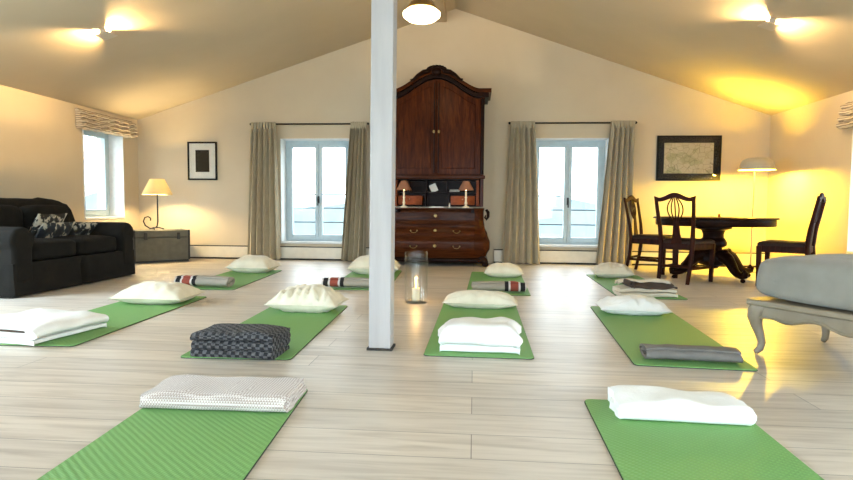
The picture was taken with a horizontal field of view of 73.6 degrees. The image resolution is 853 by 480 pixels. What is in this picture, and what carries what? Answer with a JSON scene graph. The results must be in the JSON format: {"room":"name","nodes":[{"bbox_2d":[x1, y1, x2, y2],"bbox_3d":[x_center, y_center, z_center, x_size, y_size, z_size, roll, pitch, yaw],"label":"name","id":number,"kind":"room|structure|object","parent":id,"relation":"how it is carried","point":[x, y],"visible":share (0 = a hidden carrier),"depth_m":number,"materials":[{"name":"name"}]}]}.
{"room":"exercise studio","nodes":[
{"label":"exercise studio","id":0,"kind":"room"},
{"bbox_2d":[0,85,139,229],"bbox_3d":[-5.225,-0.474,3.225,0.420,2.150,12.440,1,3,5],"label":"wall","id":1,"kind":"structure","parent":0,"point":[41,144],"depth_m":7.09,"materials":[{"name":"white paint"}]},
{"bbox_2d":[82,129,124,219],"bbox_3d":[-4.732,-0.951,8.152,0.305,1.300,0.880,1,3,5],"label":"window","id":2,"kind":"structure","parent":1,"relation":"in","point":[112,153],"depth_m":8.55,"materials":[{"name":"grey paint"}]},
{"bbox_2d":[75,108,138,137],"bbox_3d":[-4.520,-1.643,8.115,0.146,0.271,1.200,1,3,5],"label":"blind","id":3,"kind":"object","parent":1,"relation":"attached to","point":[85,119],"visible":1,"depth_m":7.99,"materials":[{"name":"beige fabric"}]},
{"bbox_2d":[0,258,852,479],"bbox_3d":[-0.307,0.762,2.884,10.310,0.200,12.440,1,3,5],"label":"floor","id":4,"kind":"structure","parent":0,"point":[401,413],"depth_m":2.78,"materials":[{"name":"beige wood"}]},
{"bbox_2d":[0,197,134,297],"bbox_3d":[-4.007,0.000,5.884,1.009,0.892,1.824,1,3,5],"label":"sofa","id":5,"kind":"object","parent":4,"relation":"on","point":[29,265],"visible":0.89,"depth_m":5.70,"materials":[{"name":"black fabric"}]},
{"bbox_2d":[0,205,22,226],"bbox_3d":[-4.238,-0.166,5.558,0.210,0.360,0.652,1,3,5],"label":"cushion","id":6,"kind":"object","parent":5,"relation":"on","point":[10,215],"depth_m":5.66,"materials":[{"name":"black fabric"}]},
{"bbox_2d":[19,205,68,229],"bbox_3d":[-4.182,-0.204,6.224,0.211,0.360,0.649,1,3,5],"label":"cushion","id":7,"kind":"object","parent":5,"relation":"on","point":[30,212],"depth_m":6.01,"materials":[{"name":"fabric"}]},
{"bbox_2d":[30,213,66,236],"bbox_3d":[-4.075,-0.101,6.081,0.212,0.366,0.466,0,3,0],"label":"cushion","id":8,"kind":"object","parent":5,"relation":"on","point":[40,219],"visible":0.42,"depth_m":5.93,"materials":[{"name":"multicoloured fabric"}]},
{"bbox_2d":[32,238,75,260],"bbox_3d":[-3.846,0.082,5.543,0.542,0.195,0.651,1,3,5],"label":"seat cushion","id":9,"kind":"object","parent":5,"relation":"on","point":[43,249],"depth_m":5.50,"materials":[{"name":"black fabric"}]},
{"bbox_2d":[34,222,74,237],"bbox_3d":[-3.921,-0.057,5.974,0.195,0.262,0.466,1,3,5],"label":"cushion","id":10,"kind":"object","parent":5,"relation":"on","point":[47,230],"visible":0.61,"depth_m":5.90,"materials":[{"name":"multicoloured fabric"}]},
{"bbox_2d":[68,222,99,234],"bbox_3d":[-3.890,-0.088,6.405,0.221,0.228,0.346,1,3,10],"label":"cushion","id":11,"kind":"object","parent":5,"relation":"on","point":[81,228],"visible":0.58,"depth_m":6.34,"materials":[{"name":"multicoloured fabric"}]},
{"bbox_2d":[55,235,115,254],"bbox_3d":[-3.791,0.044,6.201,0.541,0.195,0.652,1,3,5],"label":"seat cushion","id":12,"kind":"object","parent":5,"relation":"on","point":[85,244],"depth_m":6.10,"materials":[{"name":"black fabric"}]},
{"bbox_2d":[0,296,206,346],"bbox_3d":[-2.324,0.563,4.247,0.614,0.008,1.844,1,3,2],"label":"yoga mat","id":13,"kind":"object","parent":4,"relation":"on","point":[121,315],"visible":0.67,"depth_m":4.15,"materials":[{"name":"green plastic"}]},
{"bbox_2d":[0,308,108,345],"bbox_3d":[-2.475,0.529,3.615,0.619,0.125,0.564,1,3,13],"label":"folded blanket","id":14,"kind":"object","parent":13,"relation":"on","point":[31,327],"visible":1,"depth_m":3.48,"materials":[{"name":"white fabric"}]},
{"bbox_2d":[108,281,204,304],"bbox_3d":[-2.273,0.436,4.839,0.605,0.177,0.447,1,3,5],"label":"cushion","id":15,"kind":"object","parent":13,"relation":"on","point":[147,292],"visible":1,"depth_m":4.67,"materials":[{"name":"beige fabric"}]},
{"bbox_2d":[133,229,189,262],"bbox_3d":[-3.938,0.080,8.393,0.760,0.468,0.446,-2,4,-37],"label":"trunk","id":16,"kind":"object","parent":4,"relation":"on","point":[149,245],"visible":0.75,"depth_m":8.23,"materials":[{"name":"grey fabric"}]},
{"bbox_2d":[142,179,172,229],"bbox_3d":[-3.937,-0.520,8.341,0.410,0.735,0.410,0,3,-12],"label":"table lamp","id":17,"kind":"object","parent":16,"relation":"on","point":[157,187],"visible":1,"depth_m":8.22,"materials":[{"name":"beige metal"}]},
{"bbox_2d":[37,388,307,479],"bbox_3d":[-0.859,0.723,1.676,0.614,0.008,1.834,1,3,1],"label":"yoga mat","id":18,"kind":"object","parent":4,"relation":"on","point":[151,443],"visible":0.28,"depth_m":1.94,"materials":[{"name":"green plastic"}]},
{"bbox_2d":[139,374,305,412],"bbox_3d":[-0.845,0.639,2.402,0.616,0.074,0.298,1,3,4],"label":"folded blanket","id":19,"kind":"object","parent":18,"relation":"on","point":[187,391],"visible":1,"depth_m":2.29,"materials":[{"name":"white fabric"}]},
{"bbox_2d":[193,270,281,289],"bbox_3d":[-2.179,0.436,6.459,0.614,0.008,1.724,1,3,2],"label":"yoga mat","id":20,"kind":"object","parent":4,"relation":"on","point":[241,279],"visible":0.52,"depth_m":6.43,"materials":[{"name":"green plastic"}]},
{"bbox_2d":[174,275,234,286],"bbox_3d":[-2.235,0.410,5.745,0.579,0.107,0.168,1,3,8],"label":"rolled blanket","id":21,"kind":"object","parent":20,"relation":"on","point":[193,280],"visible":0.95,"depth_m":5.68,"materials":[{"name":"white fabric"}]},
{"bbox_2d":[225,255,280,272],"bbox_3d":[-2.145,0.289,7.082,0.546,0.212,0.427,1,3,8],"label":"cushion","id":22,"kind":"object","parent":20,"relation":"on","point":[247,263],"visible":1,"depth_m":6.92,"materials":[{"name":"beige fabric"}]},
{"bbox_2d":[181,305,346,359],"bbox_3d":[-0.999,0.592,3.917,0.614,0.008,1.684,1,3,3],"label":"yoga mat","id":23,"kind":"object","parent":4,"relation":"on","point":[304,327],"visible":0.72,"depth_m":3.99,"materials":[{"name":"green plastic"}]},
{"bbox_2d":[190,323,290,359],"bbox_3d":[-1.032,0.557,3.188,0.478,0.146,0.293,1,3,6],"label":"folded blanket","id":24,"kind":"object","parent":23,"relation":"on","point":[222,340],"visible":1,"depth_m":3.07,"materials":[{"name":"grey fabric"}]},
{"bbox_2d":[264,284,348,312],"bbox_3d":[-0.936,0.452,4.507,0.565,0.204,0.388,1,3,7],"label":"cushion","id":25,"kind":"object","parent":23,"relation":"on","point":[312,298],"visible":1,"depth_m":4.36,"materials":[{"name":"beige fabric"}]},
{"bbox_2d":[331,270,401,289],"bbox_3d":[-0.658,0.444,6.524,0.614,0.008,1.744,1,3,2],"label":"yoga mat","id":26,"kind":"object","parent":4,"relation":"on","point":[352,274],"visible":0.26,"depth_m":6.61,"materials":[{"name":"green plastic"}]},
{"bbox_2d":[321,277,368,286],"bbox_3d":[-0.765,0.425,5.764,0.584,0.099,0.158,1,3,6],"label":"rolled blanket","id":27,"kind":"object","parent":26,"relation":"on","point":[332,281],"visible":0.8,"depth_m":5.71,"materials":[{"name":"beige fabric"}]},
{"bbox_2d":[347,255,401,273],"bbox_3d":[-0.634,0.291,7.025,0.625,0.240,0.428,1,3,3],"label":"cushion","id":28,"kind":"object","parent":26,"relation":"on","point":[360,265],"visible":0.52,"depth_m":6.85,"materials":[{"name":"beige fabric"}]},
{"bbox_2d":[366,0,396,350],"bbox_3d":[-0.242,-1.142,3.252,0.148,3.560,0.140,1,3,6],"label":"timber post","id":29,"kind":"object","parent":4,"relation":"on","point":[383,12],"visible":1,"depth_m":3.24,"materials":[{"name":"white wood"}]},
{"bbox_2d":[395,65,491,266],"bbox_3d":[0.144,-1.031,8.101,1.530,2.785,0.900,1,3,5],"label":"tall cabinet","id":30,"kind":"object","parent":4,"relation":"on","point":[440,115],"visible":0.91,"depth_m":7.96,"materials":[{"name":"brown wood"}]},
{"bbox_2d":[396,181,411,206],"bbox_3d":[-0.310,-0.631,7.830,0.214,0.365,0.214,1,3,5],"label":"desk lamp","id":31,"kind":"object","parent":30,"relation":"on","point":[403,185],"visible":0.96,"depth_m":7.77,"materials":[{"name":"brown fabric"}]},
{"bbox_2d":[400,191,406,206],"bbox_3d":[-0.310,-0.559,7.834,0.110,0.220,0.110,1,3,5],"label":"candlestick","id":32,"kind":"object","parent":31,"relation":"on","point":[403,202],"depth_m":7.82,"materials":[{"name":"white ceramic"}]},
{"bbox_2d":[429,183,437,191],"bbox_3d":[0.101,-0.745,8.167,0.137,0.145,0.040,0,3,-1],"label":"letter","id":33,"kind":"object","parent":30,"relation":"in","point":[433,187],"visible":1,"depth_m":8.16,"materials":[{"name":"white paper"}]},
{"bbox_2d":[458,181,473,207],"bbox_3d":[0.537,-0.620,7.760,0.214,0.365,0.214,1,3,5],"label":"desk lamp","id":34,"kind":"object","parent":30,"relation":"on","point":[465,186],"visible":1,"depth_m":7.71,"materials":[{"name":"brown fabric"}]},
{"bbox_2d":[462,192,469,207],"bbox_3d":[0.536,-0.548,7.764,0.110,0.220,0.110,1,3,5],"label":"candlestick","id":35,"kind":"object","parent":34,"relation":"on","point":[465,197],"depth_m":7.75,"materials":[{"name":"white ceramic"}]},
{"bbox_2d":[424,303,533,359],"bbox_3d":[0.376,0.594,4.073,0.614,0.008,1.864,1,3,5],"label":"yoga mat","id":36,"kind":"object","parent":4,"relation":"on","point":[448,312],"visible":0.5,"depth_m":3.73,"materials":[{"name":"green plastic"}]},
{"bbox_2d":[442,290,517,308],"bbox_3d":[0.446,0.484,4.715,0.609,0.138,0.249,1,3,8],"label":"cushion","id":37,"kind":"object","parent":36,"relation":"on","point":[481,299],"visible":1,"depth_m":4.62,"materials":[{"name":"beige fabric"}]},
{"bbox_2d":[438,317,522,354],"bbox_3d":[0.314,0.547,3.352,0.491,0.166,0.402,1,3,7],"label":"folded towel","id":38,"kind":"object","parent":36,"relation":"on","point":[463,334],"visible":1,"depth_m":3.20,"materials":[{"name":"white fabric"}]},
{"bbox_2d":[467,272,530,295],"bbox_3d":[0.781,0.467,6.334,0.614,0.008,1.884,1,3,6],"label":"yoga mat","id":39,"kind":"object","parent":4,"relation":"on","point":[475,276],"visible":0.48,"depth_m":6.51,"materials":[{"name":"green plastic"}]},
{"bbox_2d":[471,281,526,291],"bbox_3d":[0.708,0.447,5.562,0.544,0.102,0.156,1,3,5],"label":"rolled blanket","id":40,"kind":"object","parent":39,"relation":"on","point":[476,285],"visible":1,"depth_m":5.50,"materials":[{"name":"beige fabric"}]},
{"bbox_2d":[484,263,523,277],"bbox_3d":[0.923,0.353,6.818,0.465,0.165,0.347,1,3,8],"label":"cushion","id":41,"kind":"object","parent":39,"relation":"on","point":[510,270],"visible":1,"depth_m":6.68,"materials":[{"name":"beige fabric"}]},
{"bbox_2d":[587,274,687,299],"bbox_3d":[2.191,0.488,6.157,0.614,0.008,1.844,1,3,6],"label":"yoga mat","id":42,"kind":"object","parent":4,"relation":"on","point":[607,283],"visible":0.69,"depth_m":6.33,"materials":[{"name":"green plastic"}]},
{"bbox_2d":[591,262,634,277],"bbox_3d":[2.230,0.356,6.849,0.466,0.176,0.407,1,3,10],"label":"cushion","id":43,"kind":"object","parent":42,"relation":"on","point":[608,269],"visible":1,"depth_m":6.69,"materials":[{"name":"beige fabric"}]},
{"bbox_2d":[612,278,677,297],"bbox_3d":[2.074,0.448,5.403,0.550,0.154,0.302,1,3,1],"label":"folded blanket","id":44,"kind":"object","parent":42,"relation":"on","point":[652,287],"visible":0.96,"depth_m":5.30,"materials":[{"name":"beige fabric"}]},
{"bbox_2d":[624,195,672,274],"bbox_3d":[2.931,-0.082,7.479,0.558,1.014,0.480,3,4,42],"label":"dining chair","id":45,"kind":"object","parent":4,"relation":"on","point":[652,239],"visible":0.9,"depth_m":7.46,"materials":[{"name":"brown wood"}]},
{"bbox_2d":[590,306,757,371],"bbox_3d":[1.542,0.616,3.861,0.614,0.008,1.814,1,3,9],"label":"yoga mat","id":46,"kind":"object","parent":4,"relation":"on","point":[628,331],"visible":0.76,"depth_m":3.67,"materials":[{"name":"green plastic"}]},
{"bbox_2d":[595,295,671,315],"bbox_3d":[1.621,0.505,4.497,0.530,0.140,0.340,1,3,8],"label":"pillow","id":47,"kind":"object","parent":46,"relation":"on","point":[639,305],"visible":1,"depth_m":4.37,"materials":[{"name":"white fabric"}]},
{"bbox_2d":[639,343,742,362],"bbox_3d":[1.432,0.610,3.098,0.500,0.077,0.171,1,3,8],"label":"rolled blanket","id":48,"kind":"object","parent":46,"relation":"on","point":[648,351],"visible":1,"depth_m":3.04,"materials":[{"name":"grey fabric"}]},
{"bbox_2d":[654,193,715,284],"bbox_3d":[2.933,-0.025,6.492,0.558,1.014,0.480,-2,4,-41],"label":"dining chair","id":49,"kind":"object","parent":4,"relation":"on","point":[676,242],"visible":0.98,"depth_m":6.37,"materials":[{"name":"brown wood"}]},
{"bbox_2d":[584,399,823,479],"bbox_3d":[0.886,0.745,1.536,0.614,0.008,1.804,1,3,6],"label":"yoga mat","id":50,"kind":"object","parent":4,"relation":"on","point":[638,449],"visible":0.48,"depth_m":1.94,"materials":[{"name":"green plastic"}]},
{"bbox_2d":[608,385,756,425],"bbox_3d":[1.000,0.654,2.284,0.506,0.088,0.259,1,3,8],"label":"folded blanket","id":51,"kind":"object","parent":50,"relation":"on","point":[635,402],"visible":1,"depth_m":2.19,"materials":[{"name":"white fabric"}]},
{"bbox_2d":[653,216,780,282],"bbox_3d":[3.461,0.092,6.892,1.370,0.735,1.370,0,3,-11],"label":"dining table","id":52,"kind":"object","parent":4,"relation":"on","point":[714,228],"visible":0.8,"depth_m":6.67,"materials":[{"name":"brown wood"}]},
{"bbox_2d":[738,157,775,272],"bbox_3d":[4.355,-0.329,7.557,0.438,1.512,0.438,1,3,5],"label":"floor lamp","id":53,"kind":"object","parent":4,"relation":"on","point":[754,164],"visible":0.84,"depth_m":7.42,"materials":[{"name":"white paint"}]},
{"bbox_2d":[756,193,826,280],"bbox_3d":[3.932,0.003,6.154,0.558,1.014,0.480,3,4,42],"label":"dining chair","id":54,"kind":"object","parent":4,"relation":"on","point":[807,247],"visible":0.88,"depth_m":6.04,"materials":[{"name":"brown wood"}]},
{"bbox_2d":[746,296,852,353],"bbox_3d":[2.614,0.542,2.587,0.767,0.319,1.967,-1,4,-27],"label":"bench","id":55,"kind":"object","parent":4,"relation":"on","point":[785,312],"visible":0.86,"depth_m":3.08,"materials":[{"name":"beige paint"}]},
{"bbox_2d":[756,254,852,310],"bbox_3d":[2.612,0.244,2.580,0.768,0.276,1.995,-1,4,-27],"label":"bench cushion","id":56,"kind":"object","parent":55,"relation":"on","point":[824,280],"visible":1,"depth_m":2.99,"materials":[{"name":"grey fabric"}]},
{"bbox_3d":[-0.090,0.322,4.951,0.200,0.443,0.200,1,3,5],"label":"vase","id":57,"kind":"object","parent":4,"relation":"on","visible":0},
{"bbox_2d":[412,284,419,300],"bbox_3d":[-0.091,0.446,4.958,0.072,0.153,0.072,1,3,5],"label":"pillar candle","id":58,"kind":"object","parent":57,"relation":"in","point":[415,291],"visible":1,"depth_m":4.93,"materials":[{"name":"beige wax"}]},
{"bbox_2d":[0,0,852,119],"bbox_3d":[-0.282,-2.367,2.703,10.310,2.041,12.440,1,3,5],"label":"ceiling","id":59,"kind":"structure","parent":0,"point":[164,55],"depth_m":6.70,"materials":[{"name":"paint"}]},
{"bbox_2d":[94,28,117,39],"bbox_3d":[-3.290,-2.122,5.853,0.143,0.097,0.170,1,3,5],"label":"ceiling light","id":60,"kind":"object","parent":59,"relation":"attached to","point":[104,34],"visible":1,"depth_m":5.83,"materials":[{"name":"white metal"}]},
{"bbox_2d":[431,0,446,21],"bbox_3d":[-0.312,-2.962,2.671,0.260,0.140,11.599,1,3,5],"label":"ceiling beam","id":61,"kind":"structure","parent":59,"relation":"attached to","point":[440,4],"depth_m":7.89,"materials":[{"name":"paint"}]},
{"bbox_2d":[403,0,439,23],"bbox_3d":[-0.046,-2.623,5.684,0.376,0.880,0.376,1,3,5],"label":"pendant lamp","id":62,"kind":"object","parent":61,"relation":"hanging from","point":[417,11],"visible":1,"depth_m":5.59,"materials":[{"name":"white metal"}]},
{"bbox_2d":[757,17,780,30],"bbox_3d":[3.290,-2.080,5.475,0.142,0.099,0.170,1,3,5],"label":"ceiling light","id":63,"kind":"object","parent":59,"relation":"attached to","point":[770,24],"visible":1,"depth_m":5.45,"materials":[{"name":"white metal"}]},
{"bbox_2d":[137,9,770,262],"bbox_3d":[0.210,-1.554,8.749,9.470,3.755,0.420,1,3,5],"label":"wall","id":64,"kind":"structure","parent":0,"point":[530,77],"depth_m":8.45,"materials":[{"name":"white paint"}]},
{"bbox_2d":[187,142,217,179],"bbox_3d":[-3.479,-1.226,8.850,0.470,0.590,0.029,1,3,5],"label":"framed piece","id":65,"kind":"object","parent":64,"relation":"attached to","point":[201,156],"visible":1,"depth_m":8.85,"materials":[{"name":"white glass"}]},
{"bbox_2d":[195,150,208,171],"bbox_3d":[-3.479,-1.226,8.849,0.220,0.340,0.002,1,3,5],"label":"print","id":66,"kind":"object","parent":65,"relation":"attached to","point":[201,156],"depth_m":8.85},
{"bbox_2d":[250,122,368,124],"bbox_3d":[-1.769,-1.751,8.632,1.839,0.040,0.118,1,3,5],"label":"curtain rod","id":67,"kind":"object","parent":64,"relation":"attached to","point":[367,122],"visible":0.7,"depth_m":8.58,"materials":[{"name":"black metal"}]},
{"bbox_2d":[247,122,280,259],"bbox_3d":[-2.483,-0.741,8.655,0.520,2.070,0.149,1,3,5],"label":"curtain","id":68,"kind":"object","parent":67,"relation":"hanging from","point":[263,221],"visible":0.97,"depth_m":8.65,"materials":[{"name":"beige fabric"}]},
{"bbox_2d":[341,121,366,260],"bbox_3d":[-1.085,-0.723,8.533,0.409,2.070,0.159,1,3,7],"label":"curtain","id":69,"kind":"object","parent":67,"relation":"hanging from","point":[354,222],"visible":0.99,"depth_m":8.53,"materials":[{"name":"beige fabric"}]},
{"bbox_2d":[280,138,348,243],"bbox_3d":[-1.701,-0.753,8.879,1.080,1.610,0.320,1,3,5],"label":"window","id":70,"kind":"structure","parent":64,"relation":"in","point":[286,145],"depth_m":8.95,"materials":[{"name":"grey paint"}]},
{"bbox_2d":[294,194,344,222],"bbox_3d":[-1.636,-0.497,9.224,1.240,0.560,0.102,1,3,5],"label":"railing","id":71,"kind":"object","parent":64,"relation":"in","point":[294,194],"depth_m":9.26,"materials":[{"name":"white metal"}]},
{"bbox_2d":[190,245,764,266],"bbox_3d":[0.175,0.231,8.607,9.470,0.207,0.070,1,3,5],"label":"baseboard","id":72,"kind":"structure","parent":64,"relation":"attached to","point":[583,257],"depth_m":8.69,"materials":[{"name":"white wood"}]},
{"bbox_2d":[539,195,595,225],"bbox_3d":[2.191,-0.448,8.906,1.200,0.560,0.102,1,3,5],"label":"railing","id":73,"kind":"object","parent":64,"relation":"in","point":[539,195],"depth_m":8.93,"materials":[{"name":"white metal"}]},
{"bbox_2d":[536,138,608,247],"bbox_3d":[2.135,-0.704,8.561,1.100,1.610,0.320,1,3,5],"label":"window","id":74,"kind":"structure","parent":64,"relation":"in","point":[568,144],"depth_m":8.62,"materials":[{"name":"grey paint"}]},
{"bbox_2d":[508,121,636,124],"bbox_3d":[2.117,-1.701,8.309,1.839,0.040,0.118,1,3,5],"label":"curtain rod","id":75,"kind":"object","parent":64,"relation":"attached to","point":[636,121],"visible":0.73,"depth_m":8.26,"materials":[{"name":"black metal"}]},
{"bbox_2d":[502,121,539,263],"bbox_3d":[1.398,-0.691,8.328,0.550,2.070,0.136,1,3,5],"label":"curtain","id":76,"kind":"object","parent":75,"relation":"hanging from","point":[521,223],"visible":1,"depth_m":8.33,"materials":[{"name":"beige fabric"}]},
{"bbox_2d":[596,120,635,264],"bbox_3d":[2.724,-0.674,8.220,0.510,2.070,0.122,1,3,5],"label":"curtain","id":77,"kind":"object","parent":75,"relation":"hanging from","point":[613,239],"visible":0.91,"depth_m":8.21,"materials":[{"name":"beige fabric"}]},
{"bbox_2d":[656,135,721,180],"bbox_3d":[3.791,-1.183,8.243,0.900,0.650,0.029,1,3,5],"label":"framed map","id":78,"kind":"object","parent":64,"relation":"attached to","point":[678,157],"visible":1,"depth_m":8.24,"materials":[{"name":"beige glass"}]},
{"bbox_2d":[664,143,713,173],"bbox_3d":[3.791,-1.183,8.242,0.690,0.440,0.002,1,3,5],"label":"print","id":79,"kind":"object","parent":78,"relation":"attached to","point":[679,158],"depth_m":8.24},
{"bbox_2d":[766,90,852,257],"bbox_3d":[4.630,-0.358,2.406,0.420,2.170,12.440,1,3,5],"label":"wall","id":80,"kind":"structure","parent":0,"point":[811,156],"depth_m":7.16,"materials":[{"name":"white paint"}]},
{"bbox_2d":[836,100,852,128],"bbox_3d":[4.629,-1.353,5.676,0.148,0.320,1.520,1,3,5],"label":"blind","id":81,"kind":"object","parent":80,"relation":"attached to","point":[845,120],"visible":1,"depth_m":6.34,"materials":[{"name":"beige fabric"}]},
{"bbox_2d":[846,134,852,253],"bbox_3d":[4.831,-0.534,5.736,0.305,1.460,1.280,1,3,5],"label":"window","id":82,"kind":"structure","parent":80,"relation":"in","point":[850,213],"depth_m":6.39,"materials":[{"name":"grey paint"}]},
{"label":"outside","id":83,"kind":"structure","parent":0,"visible":0},
{"bbox_3d":[1.628,3.833,20.186,240.000,0.300,280.000,1,3,5],"label":"field","id":84,"kind":"object","parent":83,"visible":0},
{"bbox_2d":[85,192,595,237],"bbox_3d":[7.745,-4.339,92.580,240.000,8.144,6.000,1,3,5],"label":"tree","id":85,"kind":"object","parent":84,"relation":"on","point":[329,215],"visible":0.05,"depth_m":88.73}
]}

